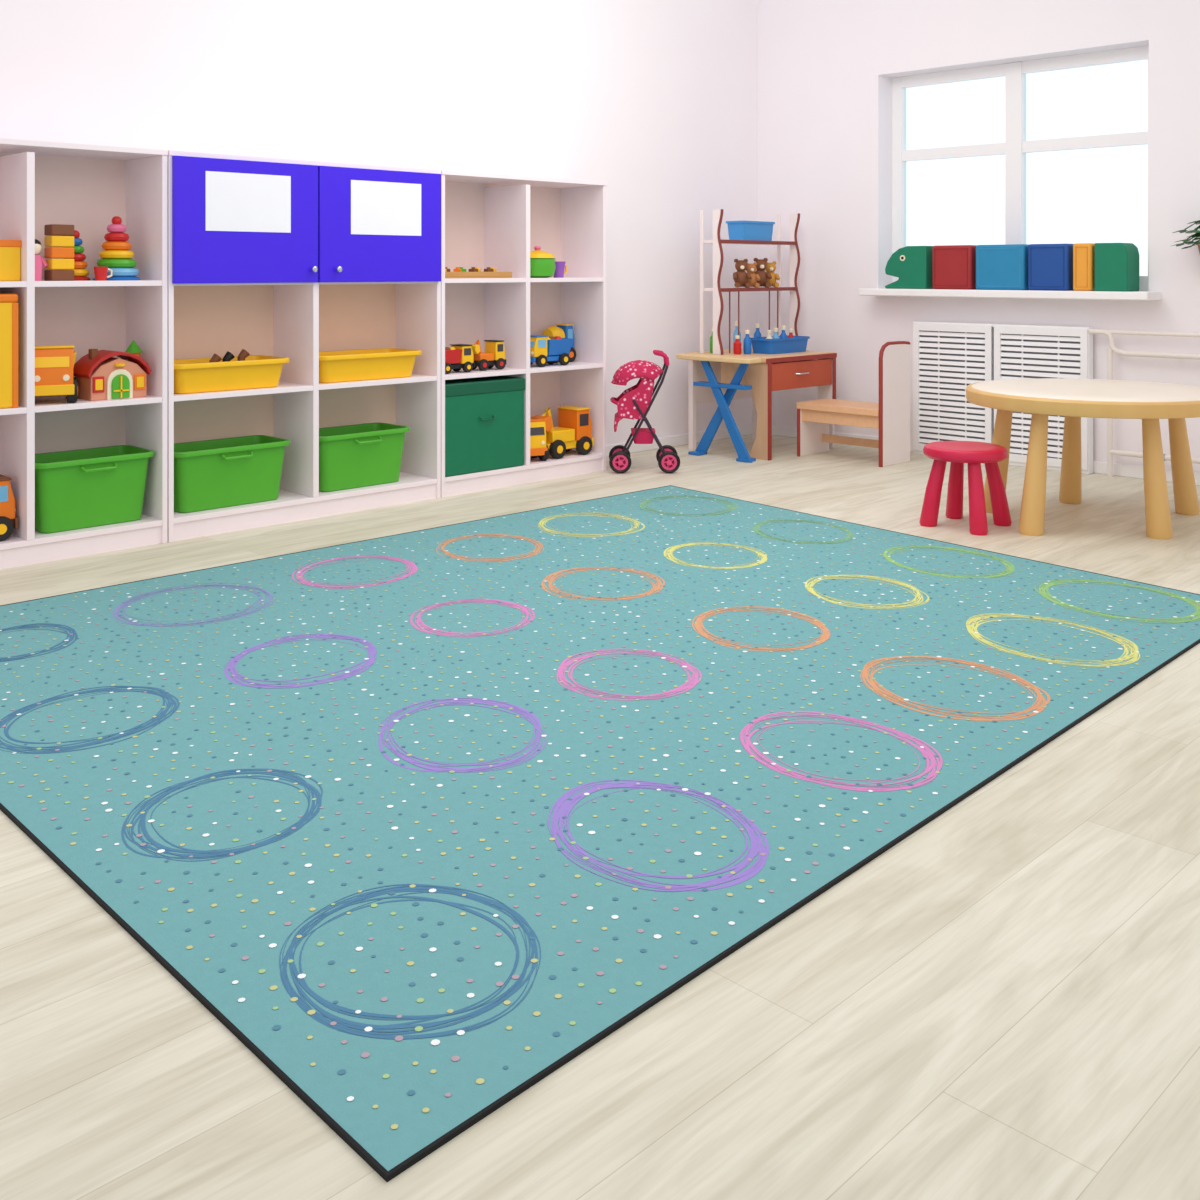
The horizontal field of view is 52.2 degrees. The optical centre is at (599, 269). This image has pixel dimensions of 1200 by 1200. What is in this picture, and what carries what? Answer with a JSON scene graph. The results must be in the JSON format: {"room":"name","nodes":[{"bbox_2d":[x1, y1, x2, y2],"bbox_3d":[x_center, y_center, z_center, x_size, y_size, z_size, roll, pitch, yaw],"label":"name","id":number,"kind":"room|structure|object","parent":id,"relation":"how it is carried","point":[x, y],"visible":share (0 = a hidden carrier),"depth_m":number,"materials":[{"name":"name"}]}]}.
{"room":"children's room","nodes":[
{"label":"children's room","id":0,"kind":"room"},
{"bbox_2d":[0,0,757,444],"bbox_3d":[-1.648,-0.375,5.042,7.800,2.750,0.200,0,0,-45],"label":"wall","id":1,"kind":"structure","parent":0,"point":[655,101],"depth_m":5.98,"materials":[{"name":"paint"}]},
{"bbox_2d":[606,424,751,456],"bbox_3d":[0.393,0.970,6.933,1.640,0.060,0.012,0,0,-45],"label":"baseboard","id":2,"kind":"structure","parent":1,"relation":"attached to","point":[676,440],"depth_m":6.96,"materials":[{"name":"white wood"}]},
{"bbox_2d":[0,434,1199,1199],"bbox_3d":[0.495,1.050,2.899,7.800,0.100,6.400,0,0,-45],"label":"floor","id":3,"kind":"structure","parent":0,"point":[1002,1002],"depth_m":1.62,"materials":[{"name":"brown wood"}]},
{"bbox_2d":[0,138,167,568],"bbox_3d":[-2.043,0.280,4.262,0.978,1.440,0.324,0,0,-45],"label":"cube shelf","id":4,"kind":"object","parent":3,"relation":"on","point":[83,186],"visible":0.79,"depth_m":4.49,"materials":[{"name":"white laminate"}]},
{"bbox_2d":[0,293,17,408],"bbox_3d":[-2.174,0.273,4.119,0.330,0.385,0.270,0,0,-45],"label":"storage box","id":5,"kind":"object","parent":4,"relation":"on","point":[8,305],"visible":1,"depth_m":4.12,"materials":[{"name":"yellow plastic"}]},
{"bbox_2d":[0,474,17,540],"bbox_3d":[-2.129,0.810,4.122,0.288,0.210,0.154,0,0,-45],"label":"toy truck","id":6,"kind":"object","parent":4,"relation":"on","point":[8,521],"visible":1,"depth_m":4.15,"materials":[{"name":"plastic"}]},
{"bbox_2d":[0,240,21,280],"bbox_3d":[-2.065,-0.032,4.186,0.126,0.140,0.146,0,0,-45],"label":"toy box","id":7,"kind":"object","parent":4,"relation":"on","point":[10,250],"visible":0.98,"depth_m":4.15,"materials":[{"name":"yellow plastic"}]},
{"bbox_2d":[35,239,47,280],"bbox_3d":[-1.978,-0.035,4.276,0.095,0.146,0.058,0,0,-45],"label":"doll","id":8,"kind":"object","parent":4,"relation":"on","point":[40,262],"visible":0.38,"depth_m":4.27,"materials":[{"name":"pink plastic"}]},
{"bbox_2d":[35,345,77,402],"bbox_3d":[-1.938,0.365,4.328,0.170,0.200,0.226,0,0,-25],"label":"toy truck","id":9,"kind":"object","parent":4,"relation":"on","point":[54,365],"visible":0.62,"depth_m":4.24,"materials":[{"name":"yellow plastic"}]},
{"bbox_2d":[44,224,73,280],"bbox_3d":[-1.913,-0.061,4.338,0.080,0.198,0.070,0,0,-45],"label":"tower","id":10,"kind":"object","parent":4,"relation":"on","point":[59,239],"visible":0.99,"depth_m":4.31,"materials":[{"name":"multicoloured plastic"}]},
{"bbox_2d":[62,230,89,280],"bbox_3d":[-1.909,-0.053,4.455,0.108,0.183,0.108,0,0,-45],"label":"stacking toy","id":11,"kind":"object","parent":4,"relation":"on","point":[80,273],"visible":0.47,"depth_m":4.43,"materials":[{"name":"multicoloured plastic"}]},
{"bbox_2d":[35,445,154,532],"bbox_3d":[-1.858,0.790,4.426,0.432,0.250,0.274,0,0,-45],"label":"storage bin","id":12,"kind":"object","parent":4,"relation":"on","point":[100,486],"visible":0.8,"depth_m":4.36,"materials":[{"name":"green plastic"}]},
{"bbox_2d":[94,267,111,280],"bbox_3d":[-1.776,0.013,4.378,0.060,0.050,0.048,0,0,-13],"label":"cup","id":13,"kind":"object","parent":4,"relation":"on","point":[100,272],"visible":1,"depth_m":4.36,"materials":[{"name":"red plastic"}]},
{"bbox_2d":[73,340,150,400],"bbox_3d":[-1.775,0.363,4.468,0.240,0.204,0.172,0,0,-45],"label":"house","id":14,"kind":"structure","parent":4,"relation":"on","point":[99,375],"depth_m":4.41,"materials":[{"name":"beige plastic"}]},
{"bbox_2d":[93,376,103,392],"bbox_3d":[-1.785,0.408,4.364,0.041,0.057,0.006,0,0,-45],"label":"window","id":15,"kind":"structure","parent":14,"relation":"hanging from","point":[98,381],"depth_m":4.36,"materials":[{"name":"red plastic"}]},
{"bbox_2d":[134,374,144,389],"bbox_3d":[-1.678,0.408,4.471,0.041,0.057,0.006,0,0,-45],"label":"window","id":16,"kind":"structure","parent":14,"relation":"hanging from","point":[139,379],"depth_m":4.46,"materials":[{"name":"yellow plastic"}]},
{"bbox_2d":[92,216,140,280],"bbox_3d":[-1.771,-0.079,4.494,0.168,0.235,0.168,0,0,-45],"label":"stacking toy","id":17,"kind":"object","parent":4,"relation":"on","point":[116,255],"visible":0.95,"depth_m":4.45,"materials":[{"name":"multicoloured plastic"}]},
{"bbox_2d":[167,150,440,541],"bbox_3d":[-1.237,0.280,5.037,1.250,1.440,0.368,0,0,-45],"label":"cube shelf","id":18,"kind":"object","parent":3,"relation":"on","point":[297,260],"visible":0.8,"depth_m":5.00,"materials":[{"name":"white laminate"}]},
{"bbox_2d":[174,355,288,393],"bbox_3d":[-1.487,0.407,4.792,0.495,0.115,0.260,0,0,-45],"label":"tray","id":19,"kind":"object","parent":18,"relation":"on","point":[195,375],"visible":0.77,"depth_m":4.72,"materials":[{"name":"yellow plastic"}]},
{"bbox_2d":[209,353,221,361],"bbox_3d":[-1.504,0.391,4.775,0.063,0.132,0.058,0,0,-45],"label":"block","id":20,"kind":"object","parent":19,"relation":"in","point":[215,358],"visible":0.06,"depth_m":4.77,"materials":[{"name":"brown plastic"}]},
{"bbox_2d":[222,351,234,361],"bbox_3d":[-1.466,0.388,4.813,0.065,0.138,0.062,0,0,-45],"label":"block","id":21,"kind":"object","parent":19,"relation":"in","point":[228,356],"visible":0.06,"depth_m":4.81,"materials":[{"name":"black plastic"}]},
{"bbox_2d":[237,349,249,360],"bbox_3d":[-1.419,0.385,4.860,0.061,0.144,0.054,0,0,-45],"label":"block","id":22,"kind":"object","parent":19,"relation":"in","point":[243,354],"visible":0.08,"depth_m":4.85,"materials":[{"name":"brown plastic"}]},
{"bbox_2d":[174,435,289,512],"bbox_3d":[-1.480,0.797,4.803,0.490,0.235,0.274,0,0,-45],"label":"storage bin","id":23,"kind":"object","parent":18,"relation":"on","point":[233,471],"visible":0.78,"depth_m":4.73,"materials":[{"name":"green plastic"}]},
{"bbox_2d":[319,422,409,491],"bbox_3d":[-1.056,0.797,5.228,0.460,0.235,0.274,0,0,-45],"label":"storage bin","id":24,"kind":"object","parent":18,"relation":"on","point":[367,454],"visible":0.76,"depth_m":5.16,"materials":[{"name":"green plastic"}]},
{"bbox_2d":[319,348,421,382],"bbox_3d":[-1.037,0.407,5.242,0.523,0.115,0.260,0,0,-45],"label":"tray","id":25,"kind":"object","parent":18,"relation":"on","point":[379,363],"visible":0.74,"depth_m":5.17,"materials":[{"name":"yellow plastic"}]},
{"bbox_2d":[441,170,606,497],"bbox_3d":[-0.444,0.280,5.861,1.029,1.440,0.324,0,0,-45],"label":"cube shelf","id":26,"kind":"object","parent":3,"relation":"on","point":[496,221],"visible":0.62,"depth_m":5.93,"materials":[{"name":"white laminate"}]},
{"bbox_2d":[445,344,474,373],"bbox_3d":[-0.672,0.403,5.550,0.206,0.125,0.103,0,0,-45],"label":"toy truck","id":27,"kind":"object","parent":26,"relation":"on","point":[457,356],"visible":0.71,"depth_m":5.54,"materials":[{"name":"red plastic"}]},
{"bbox_2d":[445,272,511,278],"bbox_3d":[-0.615,0.023,5.650,0.400,0.030,0.180,0,0,-45],"label":"wooden tray","id":28,"kind":"object","parent":26,"relation":"on","point":[448,275],"visible":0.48,"depth_m":5.58,"materials":[{"name":"brown wood"}]},
{"bbox_2d":[454,267,461,271],"bbox_3d":[-0.649,0.009,5.588,0.034,0.043,0.034,0,0,-1],"label":"block","id":29,"kind":"object","parent":28,"relation":"on","point":[457,269],"visible":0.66,"depth_m":5.57,"materials":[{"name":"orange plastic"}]},
{"bbox_2d":[469,267,477,271],"bbox_3d":[-0.584,0.009,5.653,0.034,0.043,0.034,0,0,22],"label":"block","id":30,"kind":"object","parent":28,"relation":"on","point":[472,269],"visible":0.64,"depth_m":5.64,"materials":[{"name":"brown wood"}]},
{"bbox_2d":[484,267,493,271],"bbox_3d":[-0.519,0.009,5.718,0.034,0.043,0.034,0,0,-45],"label":"block","id":31,"kind":"object","parent":28,"relation":"on","point":[488,269],"visible":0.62,"depth_m":5.71,"materials":[{"name":"brown wood"}]},
{"bbox_2d":[445,376,524,476],"bbox_3d":[-0.612,0.710,5.664,0.478,0.410,0.303,0,0,-45],"label":"storage bin","id":32,"kind":"object","parent":26,"relation":"on","point":[484,416],"visible":0.77,"depth_m":5.57,"materials":[{"name":"green fabric"}]},
{"bbox_2d":[470,340,505,370],"bbox_3d":[-0.532,0.394,5.719,0.178,0.142,0.103,0,0,-45],"label":"toy truck","id":33,"kind":"object","parent":26,"relation":"on","point":[494,354],"visible":0.86,"depth_m":5.71,"materials":[{"name":"yellow plastic"}]},
{"bbox_2d":[473,352,493,360],"bbox_3d":[-0.548,0.404,5.702,0.085,0.035,0.080,0,0,-45],"label":"truck bed","id":34,"kind":"object","parent":33,"relation":"attached to","point":[478,356],"depth_m":5.67,"materials":[{"name":"orange plastic"}]},
{"bbox_2d":[530,418,548,460],"bbox_3d":[-0.346,0.815,5.904,0.144,0.200,0.188,0,0,-28],"label":"toy truck","id":35,"kind":"object","parent":26,"relation":"on","point":[538,447],"visible":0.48,"depth_m":5.84,"materials":[{"name":"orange plastic"}]},
{"bbox_2d":[530,246,555,277],"bbox_3d":[-0.304,-0.040,5.947,0.180,0.155,0.180,0,0,-2],"label":"pot","id":36,"kind":"object","parent":26,"relation":"on","point":[542,263],"visible":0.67,"depth_m":5.87,"materials":[{"name":"green plastic"}]},
{"bbox_2d":[530,335,573,366],"bbox_3d":[-0.261,0.390,5.962,0.257,0.150,0.124,0,0,-45],"label":"toy truck","id":37,"kind":"object","parent":26,"relation":"on","point":[544,349],"visible":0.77,"depth_m":5.91,"materials":[{"name":"blue plastic"}]},
{"bbox_2d":[542,324,575,362],"bbox_3d":[-0.212,0.370,6.180,0.178,0.190,0.114,0,0,-45],"label":"toy truck","id":38,"kind":"object","parent":26,"relation":"on","point":[562,330],"visible":0.38,"depth_m":6.17,"materials":[{"name":"yellow plastic"}]},
{"bbox_2d":[553,261,566,277],"bbox_3d":[-0.199,-0.002,6.061,0.082,0.080,0.070,0,0,-9],"label":"cup","id":39,"kind":"object","parent":26,"relation":"on","point":[560,265],"visible":0.84,"depth_m":6.04,"materials":[{"name":"purple plastic"}]},
{"bbox_2d":[531,405,593,458],"bbox_3d":[-0.194,0.794,6.057,0.314,0.241,0.175,0,0,-45],"label":"toy truck","id":40,"kind":"object","parent":26,"relation":"on","point":[574,429],"visible":0.8,"depth_m":6.04,"materials":[{"name":"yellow plastic"}]},
{"bbox_2d":[546,427,574,442],"bbox_3d":[-0.223,0.811,6.028,0.150,0.060,0.136,0,0,-45],"label":"truck bed","id":41,"kind":"object","parent":40,"relation":"attached to","point":[553,434],"depth_m":5.97,"materials":[{"name":"yellow plastic"}]},
{"bbox_2d":[0,485,1199,1181],"bbox_3d":[0.046,0.997,3.500,3.445,0.007,2.776,0,0,-45],"label":"area rug","id":42,"kind":"object","parent":3,"relation":"on","point":[424,820],"visible":1,"depth_m":2.54,"materials":[{"name":"teal carpet"}]},
{"bbox_2d":[609,350,679,472],"bbox_3d":[0.220,0.701,6.130,0.350,0.598,0.238,0,0,0],"label":"stroller","id":43,"kind":"object","parent":3,"relation":"on","point":[635,402],"visible":1,"depth_m":6.04,"materials":[{"name":"fabric"}]},
{"bbox_2d":[631,428,655,443],"bbox_3d":[0.215,0.830,6.130,0.120,0.060,0.160,0,0,0],"label":"basket","id":44,"kind":"object","parent":43,"relation":"on","point":[640,435],"depth_m":6.06,"materials":[{"name":"fabric"}]},
{"bbox_2d":[676,353,761,462],"bbox_3d":[0.616,0.730,6.561,0.130,0.540,0.548,0,0,-45],"label":"ironing board","id":45,"kind":"object","parent":3,"relation":"on","point":[723,411],"visible":1,"depth_m":6.49,"materials":[{"name":"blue wood"}]},
{"bbox_2d":[686,209,836,460],"bbox_3d":[0.933,0.335,6.878,0.724,1.330,0.593,0,0,-45],"label":"desk","id":46,"kind":"object","parent":3,"relation":"on","point":[776,372],"visible":0.87,"depth_m":6.74,"materials":[{"name":"brown wood"}]},
{"bbox_2d":[710,327,712,352],"bbox_3d":[0.629,0.389,6.781,0.044,0.143,0.044,0,0,-45],"label":"bottle","id":47,"kind":"object","parent":46,"relation":"on","point":[711,337],"visible":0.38,"depth_m":6.77,"materials":[{"name":"green plastic"}]},
{"bbox_2d":[704,287,761,291],"bbox_3d":[0.849,0.109,6.965,0.688,0.018,0.130,0,0,-45],"label":"shelf","id":48,"kind":"object","parent":46,"relation":"attached to","point":[715,289],"depth_m":6.74,"materials":[{"name":"white wood"}]},
{"bbox_2d":[733,335,740,354],"bbox_3d":[0.750,0.408,6.689,0.044,0.103,0.044,0,0,-45],"label":"bottle","id":49,"kind":"object","parent":46,"relation":"on","point":[737,344],"visible":1,"depth_m":6.67,"materials":[{"name":"red plastic"}]},
{"bbox_2d":[733,321,740,342],"bbox_3d":[0.771,0.373,6.894,0.044,0.173,0.044,0,0,-45],"label":"bottle","id":50,"kind":"object","parent":46,"relation":"on","point":[735,333],"visible":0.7,"depth_m":6.88,"materials":[{"name":"blue plastic"}]},
{"bbox_2d":[704,240,773,244],"bbox_3d":[0.849,-0.156,6.965,0.688,0.018,0.130,0,0,-45],"label":"shelf","id":51,"kind":"object","parent":46,"relation":"attached to","point":[715,242],"depth_m":6.80,"materials":[{"name":"white wood"}]},
{"bbox_2d":[733,259,751,287],"bbox_3d":[0.793,0.018,6.874,0.107,0.161,0.102,0,0,-5],"label":"teddy bear","id":52,"kind":"object","parent":46,"relation":"on","point":[741,278],"visible":1,"depth_m":6.86},
{"bbox_2d":[743,330,750,353],"bbox_3d":[0.806,0.394,6.703,0.044,0.133,0.044,0,0,-45],"label":"bottle","id":53,"kind":"object","parent":46,"relation":"on","point":[747,340],"visible":1,"depth_m":6.69,"materials":[{"name":"blue plastic"}]},
{"bbox_2d":[726,221,774,240],"bbox_3d":[0.856,-0.220,6.965,0.312,0.110,0.132,0,0,-45],"label":"crate","id":54,"kind":"object","parent":46,"relation":"on","point":[737,230],"visible":0.96,"depth_m":6.88,"materials":[{"name":"blue plastic"}]},
{"bbox_2d":[746,262,759,287],"bbox_3d":[0.857,0.028,6.940,0.094,0.142,0.090,0,0,-5],"label":"teddy bear","id":55,"kind":"object","parent":46,"relation":"on","point":[751,268],"visible":0.74,"depth_m":6.92},
{"bbox_2d":[754,258,771,286],"bbox_3d":[0.920,0.015,7.001,0.111,0.168,0.106,0,0,-5],"label":"teddy bear","id":56,"kind":"object","parent":46,"relation":"on","point":[761,265],"visible":0.86,"depth_m":6.98},
{"bbox_2d":[765,261,779,286],"bbox_3d":[0.984,0.025,7.066,0.098,0.148,0.094,0,0,-5],"label":"teddy bear","id":57,"kind":"object","parent":46,"relation":"on","point":[771,267],"visible":0.75,"depth_m":7.05},
{"bbox_2d":[751,335,809,353],"bbox_3d":[1.004,0.417,6.845,0.372,0.085,0.162,0,0,-45],"label":"crate","id":58,"kind":"object","parent":46,"relation":"on","point":[760,345],"visible":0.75,"depth_m":6.75,"materials":[{"name":"blue plastic"}]},
{"bbox_2d":[754,323,760,336],"bbox_3d":[0.905,0.384,7.043,0.044,0.153,0.044,0,0,-45],"label":"bottle","id":59,"kind":"object","parent":58,"relation":"in","point":[757,333],"visible":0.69,"depth_m":7.03,"materials":[{"name":"blue plastic"}]},
{"bbox_2d":[766,330,772,338],"bbox_3d":[0.933,0.393,6.760,0.044,0.123,0.044,0,0,-45],"label":"bottle","id":60,"kind":"object","parent":58,"relation":"in","point":[769,332],"visible":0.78,"depth_m":6.75,"materials":[{"name":"beige plastic"}]},
{"bbox_2d":[772,328,779,338],"bbox_3d":[0.976,0.388,6.802,0.044,0.133,0.044,0,0,-45],"label":"bottle","id":61,"kind":"object","parent":58,"relation":"in","point":[775,336],"visible":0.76,"depth_m":6.79,"materials":[{"name":"blue plastic"}]},
{"bbox_2d":[780,326,786,337],"bbox_3d":[1.025,0.383,6.852,0.044,0.143,0.044,0,0,-45],"label":"bottle","id":62,"kind":"object","parent":58,"relation":"in","point":[783,328],"visible":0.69,"depth_m":6.84,"materials":[{"name":"blue plastic"}]},
{"bbox_2d":[787,329,793,337],"bbox_3d":[1.075,0.393,6.901,0.044,0.123,0.044,0,0,-45],"label":"bottle","id":63,"kind":"object","parent":58,"relation":"in","point":[790,330],"visible":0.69,"depth_m":6.89,"materials":[{"name":"red plastic"}]},
{"bbox_2d":[796,341,909,466],"bbox_3d":[1.338,0.684,6.496,0.282,0.632,0.525,0,0,-45],"label":"bench","id":64,"kind":"object","parent":3,"relation":"on","point":[891,415],"visible":1,"depth_m":6.36,"materials":[{"name":"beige wood"}]},
{"bbox_2d":[919,441,1011,535],"bbox_3d":[1.430,0.844,4.800,0.320,0.312,0.320,0,0,-45],"label":"stool","id":65,"kind":"object","parent":3,"relation":"on","point":[973,453],"visible":1,"depth_m":4.78,"materials":[{"name":"plastic"}]},
{"bbox_2d":[913,321,1092,473],"bbox_3d":[2.064,0.640,6.356,0.063,0.720,0.970,0,0,-45],"label":"radiator cover","id":66,"kind":"object","parent":3,"relation":"on","point":[948,357],"visible":0.74,"depth_m":6.37,"materials":[{"name":"white wood"}]},
{"bbox_2d":[966,378,1199,539],"bbox_3d":[1.985,0.738,4.920,0.990,0.525,0.990,0,0,-45],"label":"table","id":67,"kind":"object","parent":3,"relation":"on","point":[1074,399],"visible":0.96,"depth_m":4.66,"materials":[{"name":"yellow wood"}]},
{"bbox_2d":[758,0,1199,471],"bbox_3d":[3.164,-0.375,5.378,0.420,2.750,6.130,0,0,-45],"label":"wall","id":68,"kind":"structure","parent":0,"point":[827,68],"depth_m":6.81,"materials":[{"name":"paint"}]},
{"bbox_2d":[885,246,932,288],"bbox_3d":[1.705,-0.014,6.699,0.155,0.232,0.255,0,0,-45],"label":"block","id":69,"kind":"object","parent":68,"relation":"on","point":[912,265],"visible":0.96,"depth_m":6.62,"materials":[{"name":"green fabric"}]},
{"bbox_2d":[932,245,976,289],"bbox_3d":[1.900,-0.014,6.506,0.152,0.232,0.227,0,0,-45],"label":"block","id":70,"kind":"object","parent":68,"relation":"on","point":[953,266],"visible":0.84,"depth_m":6.44,"materials":[{"name":"red plastic"}]},
{"bbox_2d":[772,425,1199,484],"bbox_3d":[3.136,0.970,5.341,0.012,0.060,6.118,0,0,-45],"label":"baseboard","id":71,"kind":"structure","parent":68,"relation":"attached to","point":[1126,470],"depth_m":6.00,"materials":[{"name":"white wood"}]},
{"bbox_2d":[976,244,1029,289],"bbox_3d":[2.091,-0.014,6.316,0.152,0.232,0.267,0,0,-45],"label":"block","id":72,"kind":"object","parent":68,"relation":"on","point":[998,267],"visible":0.84,"depth_m":6.25,"materials":[{"name":"blue plastic"}]},
{"bbox_2d":[892,45,1148,290],"bbox_3d":[2.217,-0.485,6.510,0.058,1.230,1.490,0,0,-45],"label":"window","id":73,"kind":"structure","parent":68,"relation":"attached to","point":[1015,147],"depth_m":6.50,"materials":[{"name":"white plastic"}]},
{"bbox_2d":[1028,244,1074,290],"bbox_3d":[2.271,-0.014,6.135,0.152,0.232,0.208,0,0,-45],"label":"block","id":74,"kind":"object","parent":68,"relation":"on","point":[1050,266],"visible":0.83,"depth_m":6.07,"materials":[{"name":"blue plastic"}]},
{"bbox_2d":[1073,243,1094,290],"bbox_3d":[2.394,-0.014,6.013,0.152,0.232,0.094,0,0,-45],"label":"block","id":75,"kind":"object","parent":68,"relation":"on","point":[1083,253],"visible":0.86,"depth_m":5.95,"materials":[{"name":"orange plastic"}]},
{"bbox_2d":[1095,243,1138,291],"bbox_3d":[2.494,-0.014,5.914,0.150,0.232,0.159,0,0,-45],"label":"block","id":76,"kind":"object","parent":68,"relation":"on","point":[1116,264],"visible":0.98,"depth_m":5.86,"materials":[{"name":"green plastic"}]},
{"bbox_2d":[1088,329,1199,476],"bbox_3d":[2.853,0.643,5.575,0.076,0.713,1.250,0,0,-45],"label":"pipe","id":77,"kind":"object","parent":68,"relation":"attached to","point":[1112,348],"visible":0.82,"depth_m":5.87,"materials":[{"name":"metal"}]},
{"bbox_2d":[1172,220,1199,252],"bbox_3d":[2.749,-0.073,5.492,0.346,0.346,0.412,0,0,-45],"label":"potted plant","id":78,"kind":"object","parent":68,"relation":"attached to","point":[1196,231],"visible":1,"depth_m":5.53,"materials":[{"name":"green plant"}]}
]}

